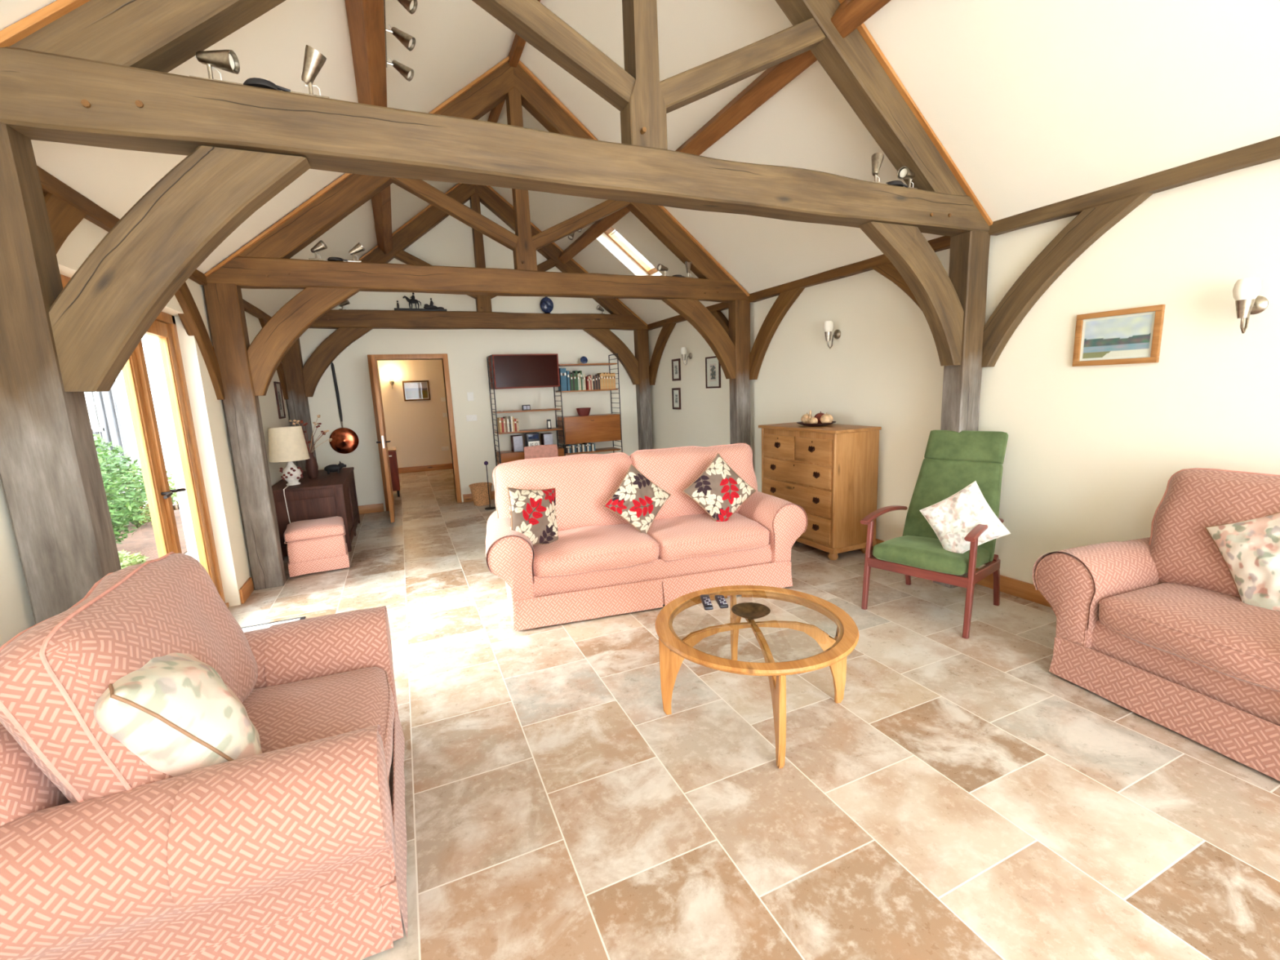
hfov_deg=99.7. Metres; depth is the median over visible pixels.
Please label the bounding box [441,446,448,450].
power socket
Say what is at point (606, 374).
book
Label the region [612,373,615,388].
book
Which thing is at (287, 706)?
seat cushion
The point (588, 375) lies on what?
book
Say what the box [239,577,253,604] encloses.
baseboard
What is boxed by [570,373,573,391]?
book
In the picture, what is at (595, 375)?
book
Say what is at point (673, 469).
cushion
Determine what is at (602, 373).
book
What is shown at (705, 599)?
remote control
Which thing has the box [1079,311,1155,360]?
print
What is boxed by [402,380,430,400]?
framed picture
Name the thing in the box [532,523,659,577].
seat cushion
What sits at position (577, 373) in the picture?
book
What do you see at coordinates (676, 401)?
print
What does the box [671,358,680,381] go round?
framed picture
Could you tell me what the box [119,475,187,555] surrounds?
ground
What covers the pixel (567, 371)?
book
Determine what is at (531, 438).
stereo
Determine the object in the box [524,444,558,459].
desk chair
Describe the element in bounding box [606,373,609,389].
book
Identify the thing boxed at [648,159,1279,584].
wall
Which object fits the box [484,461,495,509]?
stand
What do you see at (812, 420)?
gourd
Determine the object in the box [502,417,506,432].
book
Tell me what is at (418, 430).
wall
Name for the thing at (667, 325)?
wall plate
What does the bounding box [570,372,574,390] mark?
book
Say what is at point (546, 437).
speaker
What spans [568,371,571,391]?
book
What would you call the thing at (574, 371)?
book
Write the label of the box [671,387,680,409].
framed picture
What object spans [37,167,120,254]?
wall plate
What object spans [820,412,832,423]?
gourd
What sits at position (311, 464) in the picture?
flower vase
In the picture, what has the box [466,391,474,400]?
thermostat
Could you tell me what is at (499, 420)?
book
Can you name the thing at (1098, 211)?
wooden beam
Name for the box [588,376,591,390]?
book
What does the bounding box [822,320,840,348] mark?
wall light
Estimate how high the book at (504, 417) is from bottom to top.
0.215 m
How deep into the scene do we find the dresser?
4.62 m
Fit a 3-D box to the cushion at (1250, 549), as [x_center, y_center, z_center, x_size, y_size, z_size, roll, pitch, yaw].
[2.640,0.323,2.183,0.193,0.562,0.573,-7,11,-25]
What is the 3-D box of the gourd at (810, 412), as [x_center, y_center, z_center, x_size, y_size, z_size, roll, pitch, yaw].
[1.554,-0.573,4.930,0.060,0.128,0.066,-7,10,-23]
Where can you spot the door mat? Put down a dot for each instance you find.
(261, 626)
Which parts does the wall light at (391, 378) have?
lamp shade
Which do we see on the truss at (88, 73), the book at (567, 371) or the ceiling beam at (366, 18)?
the ceiling beam at (366, 18)
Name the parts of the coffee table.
leg, leg, leg, leg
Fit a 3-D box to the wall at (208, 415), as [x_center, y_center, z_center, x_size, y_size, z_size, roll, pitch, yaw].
[-2.271,0.068,1.730,0.260,2.495,11.150,-7,10,-23]
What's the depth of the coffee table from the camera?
2.47 m
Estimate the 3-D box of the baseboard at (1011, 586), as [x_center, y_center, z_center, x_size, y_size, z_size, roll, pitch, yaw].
[3.599,1.081,1.440,0.018,0.115,5.593,-7,10,-23]
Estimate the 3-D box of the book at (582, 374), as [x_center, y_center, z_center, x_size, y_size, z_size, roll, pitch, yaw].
[-0.863,-1.452,8.006,0.025,0.236,0.132,-7,10,-23]
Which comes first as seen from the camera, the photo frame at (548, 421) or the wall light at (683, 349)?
the wall light at (683, 349)
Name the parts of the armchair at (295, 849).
frame, arm, arm, arm, arm, arm panel, arm panel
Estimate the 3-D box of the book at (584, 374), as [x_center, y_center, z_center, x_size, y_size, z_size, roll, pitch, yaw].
[-0.846,-1.453,8.027,0.022,0.230,0.156,-7,10,-23]
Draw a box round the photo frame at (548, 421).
[546,419,551,429]
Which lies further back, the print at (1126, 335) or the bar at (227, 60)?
the print at (1126, 335)
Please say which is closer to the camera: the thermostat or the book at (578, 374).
the thermostat
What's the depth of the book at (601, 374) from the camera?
8.07 m
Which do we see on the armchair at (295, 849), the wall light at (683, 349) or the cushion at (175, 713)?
the cushion at (175, 713)
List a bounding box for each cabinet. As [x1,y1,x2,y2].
[271,466,359,560]
[387,446,399,497]
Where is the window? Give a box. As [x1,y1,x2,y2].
[604,226,657,275]
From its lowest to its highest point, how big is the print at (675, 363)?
0.250 m
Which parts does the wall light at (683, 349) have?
lamp shade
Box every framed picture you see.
[273,381,285,418]
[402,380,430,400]
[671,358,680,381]
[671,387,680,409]
[705,355,720,388]
[1071,304,1165,366]
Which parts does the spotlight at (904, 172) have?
bulb, stem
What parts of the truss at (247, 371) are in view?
post, king post, post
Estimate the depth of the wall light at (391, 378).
10.68 m
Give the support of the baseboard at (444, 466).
attached to the wall at (418, 430)
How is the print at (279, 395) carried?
attached to the framed picture at (279, 398)
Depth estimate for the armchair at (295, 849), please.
1.28 m
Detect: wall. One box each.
[0,217,297,647]
[299,200,638,511]
[377,359,452,467]
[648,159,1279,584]
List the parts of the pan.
handle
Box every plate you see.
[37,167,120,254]
[242,298,271,328]
[580,355,587,364]
[647,315,686,385]
[706,302,728,335]
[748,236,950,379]
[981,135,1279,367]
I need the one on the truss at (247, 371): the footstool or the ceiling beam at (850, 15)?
the ceiling beam at (850, 15)
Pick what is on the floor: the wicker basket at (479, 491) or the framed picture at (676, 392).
the wicker basket at (479, 491)
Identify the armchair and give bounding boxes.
[0,551,407,959]
[860,430,1008,639]
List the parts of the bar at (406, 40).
stem, bulb, bulb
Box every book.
[497,417,502,432]
[499,417,504,432]
[502,416,507,431]
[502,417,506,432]
[506,418,509,431]
[508,416,513,431]
[508,419,511,431]
[511,416,515,431]
[514,418,516,431]
[515,417,519,431]
[558,368,563,391]
[561,368,564,391]
[561,368,567,391]
[563,444,568,453]
[566,370,570,391]
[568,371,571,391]
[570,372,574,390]
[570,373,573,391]
[572,370,578,390]
[573,373,576,390]
[577,370,582,390]
[577,373,580,390]
[577,373,581,390]
[582,373,584,390]
[583,373,586,390]
[585,376,589,390]
[586,375,591,390]
[588,374,593,390]
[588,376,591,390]
[592,375,597,389]
[592,376,595,389]
[595,374,600,389]
[597,373,603,389]
[602,373,604,389]
[604,372,607,389]
[606,373,608,389]
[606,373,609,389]
[608,373,611,389]
[608,373,613,389]
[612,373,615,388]
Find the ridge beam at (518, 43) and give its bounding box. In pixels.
[488,0,541,121]
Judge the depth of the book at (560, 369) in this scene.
7.82 m
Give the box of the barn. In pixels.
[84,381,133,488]
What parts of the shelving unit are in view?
ladder frame, glass door, shelf, shelf, drawer, ladder frame, shelf, shelf, shelf, ladder frame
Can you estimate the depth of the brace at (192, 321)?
3.84 m
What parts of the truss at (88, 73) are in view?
post, king post, post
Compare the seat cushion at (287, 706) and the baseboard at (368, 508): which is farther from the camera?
the baseboard at (368, 508)
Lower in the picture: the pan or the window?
the pan
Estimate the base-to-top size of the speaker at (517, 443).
0.230 m
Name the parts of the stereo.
panel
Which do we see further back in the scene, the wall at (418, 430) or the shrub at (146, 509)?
the wall at (418, 430)
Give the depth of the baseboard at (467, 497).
7.82 m
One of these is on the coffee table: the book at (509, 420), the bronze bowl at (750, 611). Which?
the bronze bowl at (750, 611)
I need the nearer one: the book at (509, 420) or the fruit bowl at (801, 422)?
the fruit bowl at (801, 422)
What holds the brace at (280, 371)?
attached to the wall at (208, 415)
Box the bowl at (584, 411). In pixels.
[576,407,591,416]
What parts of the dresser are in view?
corner moulding, pull handle, pull handle, pull handle, drawer, drawer, drawer, pull handle, drawer, pull handle, pull handle, drawer, pull handle, corner moulding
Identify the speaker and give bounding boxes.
[510,435,523,452]
[540,432,553,444]
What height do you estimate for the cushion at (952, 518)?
0.482 m
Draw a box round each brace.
[174,281,224,399]
[276,361,288,399]
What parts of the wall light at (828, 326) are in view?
lamp shade, arm, wall plate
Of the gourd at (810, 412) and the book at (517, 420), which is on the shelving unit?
the book at (517, 420)
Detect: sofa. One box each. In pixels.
[485,443,807,631]
[1032,467,1279,781]
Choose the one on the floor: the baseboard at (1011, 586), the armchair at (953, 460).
the armchair at (953, 460)
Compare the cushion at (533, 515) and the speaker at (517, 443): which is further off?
the speaker at (517, 443)
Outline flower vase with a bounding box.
[288,414,332,478]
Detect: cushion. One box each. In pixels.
[0,553,257,802]
[93,652,262,777]
[242,666,394,777]
[283,515,344,542]
[493,453,631,530]
[506,487,558,545]
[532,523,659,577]
[603,463,671,533]
[630,444,756,520]
[647,512,769,561]
[682,453,755,521]
[920,480,1010,553]
[1098,582,1279,692]
[1150,469,1279,597]
[1204,511,1279,611]
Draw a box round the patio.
[116,507,187,561]
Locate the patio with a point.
(143, 541)
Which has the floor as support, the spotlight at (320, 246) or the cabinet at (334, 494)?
the cabinet at (334, 494)
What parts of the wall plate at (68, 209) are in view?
plate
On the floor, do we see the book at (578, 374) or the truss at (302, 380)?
the truss at (302, 380)
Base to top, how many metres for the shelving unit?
2.050 m
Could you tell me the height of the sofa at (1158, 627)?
1.025 m
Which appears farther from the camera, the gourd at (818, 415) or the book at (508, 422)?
the book at (508, 422)
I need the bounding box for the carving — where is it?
[324,461,346,474]
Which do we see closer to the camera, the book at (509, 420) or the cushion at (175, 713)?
the cushion at (175, 713)
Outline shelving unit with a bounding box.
[486,353,622,466]
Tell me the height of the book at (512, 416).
0.210 m
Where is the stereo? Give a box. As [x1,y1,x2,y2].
[524,431,539,446]
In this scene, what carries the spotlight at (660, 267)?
attached to the truss at (247, 371)
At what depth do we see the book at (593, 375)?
8.03 m
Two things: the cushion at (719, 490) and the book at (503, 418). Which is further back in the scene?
the book at (503, 418)
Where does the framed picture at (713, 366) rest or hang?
attached to the wall at (1092, 453)
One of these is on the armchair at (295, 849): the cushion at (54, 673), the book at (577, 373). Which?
the cushion at (54, 673)
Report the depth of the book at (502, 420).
7.56 m
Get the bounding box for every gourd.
[800,413,812,423]
[806,410,812,423]
[808,416,817,423]
[814,411,824,423]
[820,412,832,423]
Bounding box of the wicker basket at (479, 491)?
[468,482,492,506]
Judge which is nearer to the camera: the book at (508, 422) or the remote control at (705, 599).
the remote control at (705, 599)
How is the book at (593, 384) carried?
on the shelving unit
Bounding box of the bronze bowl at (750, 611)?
[731,602,770,619]
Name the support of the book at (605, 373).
on the shelving unit
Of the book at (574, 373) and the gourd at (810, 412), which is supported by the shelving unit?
the book at (574, 373)
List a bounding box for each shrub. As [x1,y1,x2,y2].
[93,433,147,543]
[104,466,178,524]
[118,549,150,568]
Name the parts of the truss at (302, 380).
post, king post, post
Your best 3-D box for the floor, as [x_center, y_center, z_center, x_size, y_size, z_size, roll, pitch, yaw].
[-0.618,0.804,4.821,5.500,0.120,15.800,-7,10,-23]
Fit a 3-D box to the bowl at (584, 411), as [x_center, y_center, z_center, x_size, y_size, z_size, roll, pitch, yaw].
[-0.843,-1.021,8.085,0.230,0.118,0.138,-7,10,-23]
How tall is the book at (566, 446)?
0.125 m
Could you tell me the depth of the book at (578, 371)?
7.93 m
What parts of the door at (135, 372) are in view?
handle, handle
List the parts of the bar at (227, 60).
stem, bulb, stem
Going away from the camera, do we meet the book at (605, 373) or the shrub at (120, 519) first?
the shrub at (120, 519)
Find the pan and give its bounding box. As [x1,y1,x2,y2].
[328,362,359,453]
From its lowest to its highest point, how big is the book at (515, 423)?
0.176 m
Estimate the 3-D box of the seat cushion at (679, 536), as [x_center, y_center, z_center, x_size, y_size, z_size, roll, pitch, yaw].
[0.451,0.401,4.159,0.879,0.235,0.776,-5,10,-16]
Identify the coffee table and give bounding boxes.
[654,585,858,768]
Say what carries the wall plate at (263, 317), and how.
attached to the ceiling
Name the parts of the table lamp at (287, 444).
lamp shade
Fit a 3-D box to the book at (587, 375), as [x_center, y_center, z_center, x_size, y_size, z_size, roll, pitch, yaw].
[-0.756,-1.453,8.061,0.018,0.212,0.144,-7,10,-23]
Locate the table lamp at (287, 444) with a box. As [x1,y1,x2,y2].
[267,426,309,523]
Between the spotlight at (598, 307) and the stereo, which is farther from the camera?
the spotlight at (598, 307)
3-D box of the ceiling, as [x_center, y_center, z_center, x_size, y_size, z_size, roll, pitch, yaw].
[0.045,-2.352,2.371,5.838,2.377,11.490,-7,10,-23]
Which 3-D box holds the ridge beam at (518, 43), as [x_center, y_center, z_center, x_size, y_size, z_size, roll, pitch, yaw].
[-0.006,-3.288,2.241,0.074,0.107,11.150,-7,10,-23]
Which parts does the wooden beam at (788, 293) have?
plate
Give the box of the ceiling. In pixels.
[0,0,1279,324]
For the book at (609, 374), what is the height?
0.223 m
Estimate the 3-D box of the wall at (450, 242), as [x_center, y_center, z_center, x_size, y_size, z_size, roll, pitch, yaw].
[-2.193,-1.974,7.702,5.530,4.526,0.140,-7,10,-23]
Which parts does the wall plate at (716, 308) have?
plate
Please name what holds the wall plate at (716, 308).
attached to the wall at (1092, 453)
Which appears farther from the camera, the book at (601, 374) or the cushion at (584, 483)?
the book at (601, 374)
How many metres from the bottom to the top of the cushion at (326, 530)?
0.149 m
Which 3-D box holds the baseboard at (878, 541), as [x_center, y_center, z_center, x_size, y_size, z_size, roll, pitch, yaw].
[1.335,0.322,6.491,0.018,0.115,5.222,-7,10,-23]
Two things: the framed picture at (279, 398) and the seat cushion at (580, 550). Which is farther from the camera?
the framed picture at (279, 398)
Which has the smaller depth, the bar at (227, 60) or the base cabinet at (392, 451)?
the bar at (227, 60)
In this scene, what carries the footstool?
on the floor
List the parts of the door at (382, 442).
latch plate, handle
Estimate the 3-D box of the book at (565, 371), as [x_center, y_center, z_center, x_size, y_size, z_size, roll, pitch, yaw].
[-1.107,-1.468,7.897,0.032,0.324,0.135,-7,10,-23]
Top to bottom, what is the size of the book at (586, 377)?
0.197 m
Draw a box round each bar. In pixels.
[191,44,328,97]
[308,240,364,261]
[383,0,417,81]
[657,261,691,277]
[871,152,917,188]
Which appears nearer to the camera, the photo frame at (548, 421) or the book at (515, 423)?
the book at (515, 423)
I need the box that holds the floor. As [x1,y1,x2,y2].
[228,468,1279,959]
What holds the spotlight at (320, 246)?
attached to the truss at (247, 371)
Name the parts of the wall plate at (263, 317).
plate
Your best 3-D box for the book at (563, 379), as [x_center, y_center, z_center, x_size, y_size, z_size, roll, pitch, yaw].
[-1.138,-1.461,7.894,0.028,0.315,0.153,-7,10,-23]
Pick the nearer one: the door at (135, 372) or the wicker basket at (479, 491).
the door at (135, 372)
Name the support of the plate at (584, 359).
on the shelving unit
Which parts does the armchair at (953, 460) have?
leg, arm, leg, rail, seat, backrest, leg, arm, rail, leg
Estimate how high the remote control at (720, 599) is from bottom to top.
0.024 m
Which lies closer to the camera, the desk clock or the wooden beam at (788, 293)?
the wooden beam at (788, 293)
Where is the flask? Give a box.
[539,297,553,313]
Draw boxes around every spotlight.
[339,299,350,309]
[568,228,582,239]
[596,305,604,314]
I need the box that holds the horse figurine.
[394,293,447,311]
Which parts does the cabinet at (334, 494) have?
frame, lid, frame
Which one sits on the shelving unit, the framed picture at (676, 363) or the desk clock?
the desk clock
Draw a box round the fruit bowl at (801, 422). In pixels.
[796,421,835,426]
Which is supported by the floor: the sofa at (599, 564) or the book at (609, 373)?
the sofa at (599, 564)
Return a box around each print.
[275,383,284,417]
[673,360,679,378]
[673,390,679,407]
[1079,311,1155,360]
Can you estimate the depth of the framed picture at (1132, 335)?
3.03 m
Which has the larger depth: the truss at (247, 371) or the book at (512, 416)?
the book at (512, 416)
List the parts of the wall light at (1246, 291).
lamp shade, arm, wall plate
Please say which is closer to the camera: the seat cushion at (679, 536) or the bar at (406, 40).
the bar at (406, 40)
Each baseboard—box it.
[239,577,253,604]
[358,502,384,514]
[398,462,453,473]
[462,490,494,502]
[871,538,884,550]
[975,568,1051,607]
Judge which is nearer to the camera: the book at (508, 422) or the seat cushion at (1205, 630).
the seat cushion at (1205, 630)
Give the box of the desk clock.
[521,404,530,410]
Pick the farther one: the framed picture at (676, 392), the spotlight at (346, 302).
the framed picture at (676, 392)
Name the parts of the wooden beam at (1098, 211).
plate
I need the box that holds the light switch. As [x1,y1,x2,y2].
[466,414,477,421]
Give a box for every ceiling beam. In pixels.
[344,0,392,254]
[558,0,891,264]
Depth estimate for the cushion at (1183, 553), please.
2.48 m
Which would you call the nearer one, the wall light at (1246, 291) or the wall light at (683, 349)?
the wall light at (1246, 291)
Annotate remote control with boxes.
[700,594,713,609]
[714,595,728,608]
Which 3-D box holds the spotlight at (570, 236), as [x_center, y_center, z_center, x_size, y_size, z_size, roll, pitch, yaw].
[-0.717,-3.106,6.584,0.142,0.162,0.791,-7,10,-23]
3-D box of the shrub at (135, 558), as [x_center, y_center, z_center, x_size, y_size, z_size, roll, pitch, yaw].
[-4.745,0.823,4.800,0.616,0.388,0.726,-7,10,-23]
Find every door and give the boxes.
[59,274,229,608]
[367,353,462,522]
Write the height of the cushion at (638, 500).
0.522 m
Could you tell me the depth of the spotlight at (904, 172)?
3.20 m
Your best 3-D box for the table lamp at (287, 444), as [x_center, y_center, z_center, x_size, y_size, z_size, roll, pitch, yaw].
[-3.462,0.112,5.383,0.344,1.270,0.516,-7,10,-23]
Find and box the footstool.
[283,515,349,577]
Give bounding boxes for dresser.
[758,422,881,559]
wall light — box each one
[388,376,394,388]
[680,346,692,364]
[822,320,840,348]
[1232,277,1268,333]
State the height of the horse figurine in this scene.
0.237 m
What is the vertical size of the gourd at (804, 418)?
0.104 m
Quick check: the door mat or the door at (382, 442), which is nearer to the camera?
the door mat
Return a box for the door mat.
[241,616,305,632]
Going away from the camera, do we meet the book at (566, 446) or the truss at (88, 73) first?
the truss at (88, 73)
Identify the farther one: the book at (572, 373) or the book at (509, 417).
the book at (572, 373)
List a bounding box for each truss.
[0,0,993,624]
[203,55,751,590]
[281,185,653,471]
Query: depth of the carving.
6.13 m
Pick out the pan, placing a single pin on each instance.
(344, 440)
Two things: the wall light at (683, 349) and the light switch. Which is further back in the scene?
the light switch
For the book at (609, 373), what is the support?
on the shelving unit

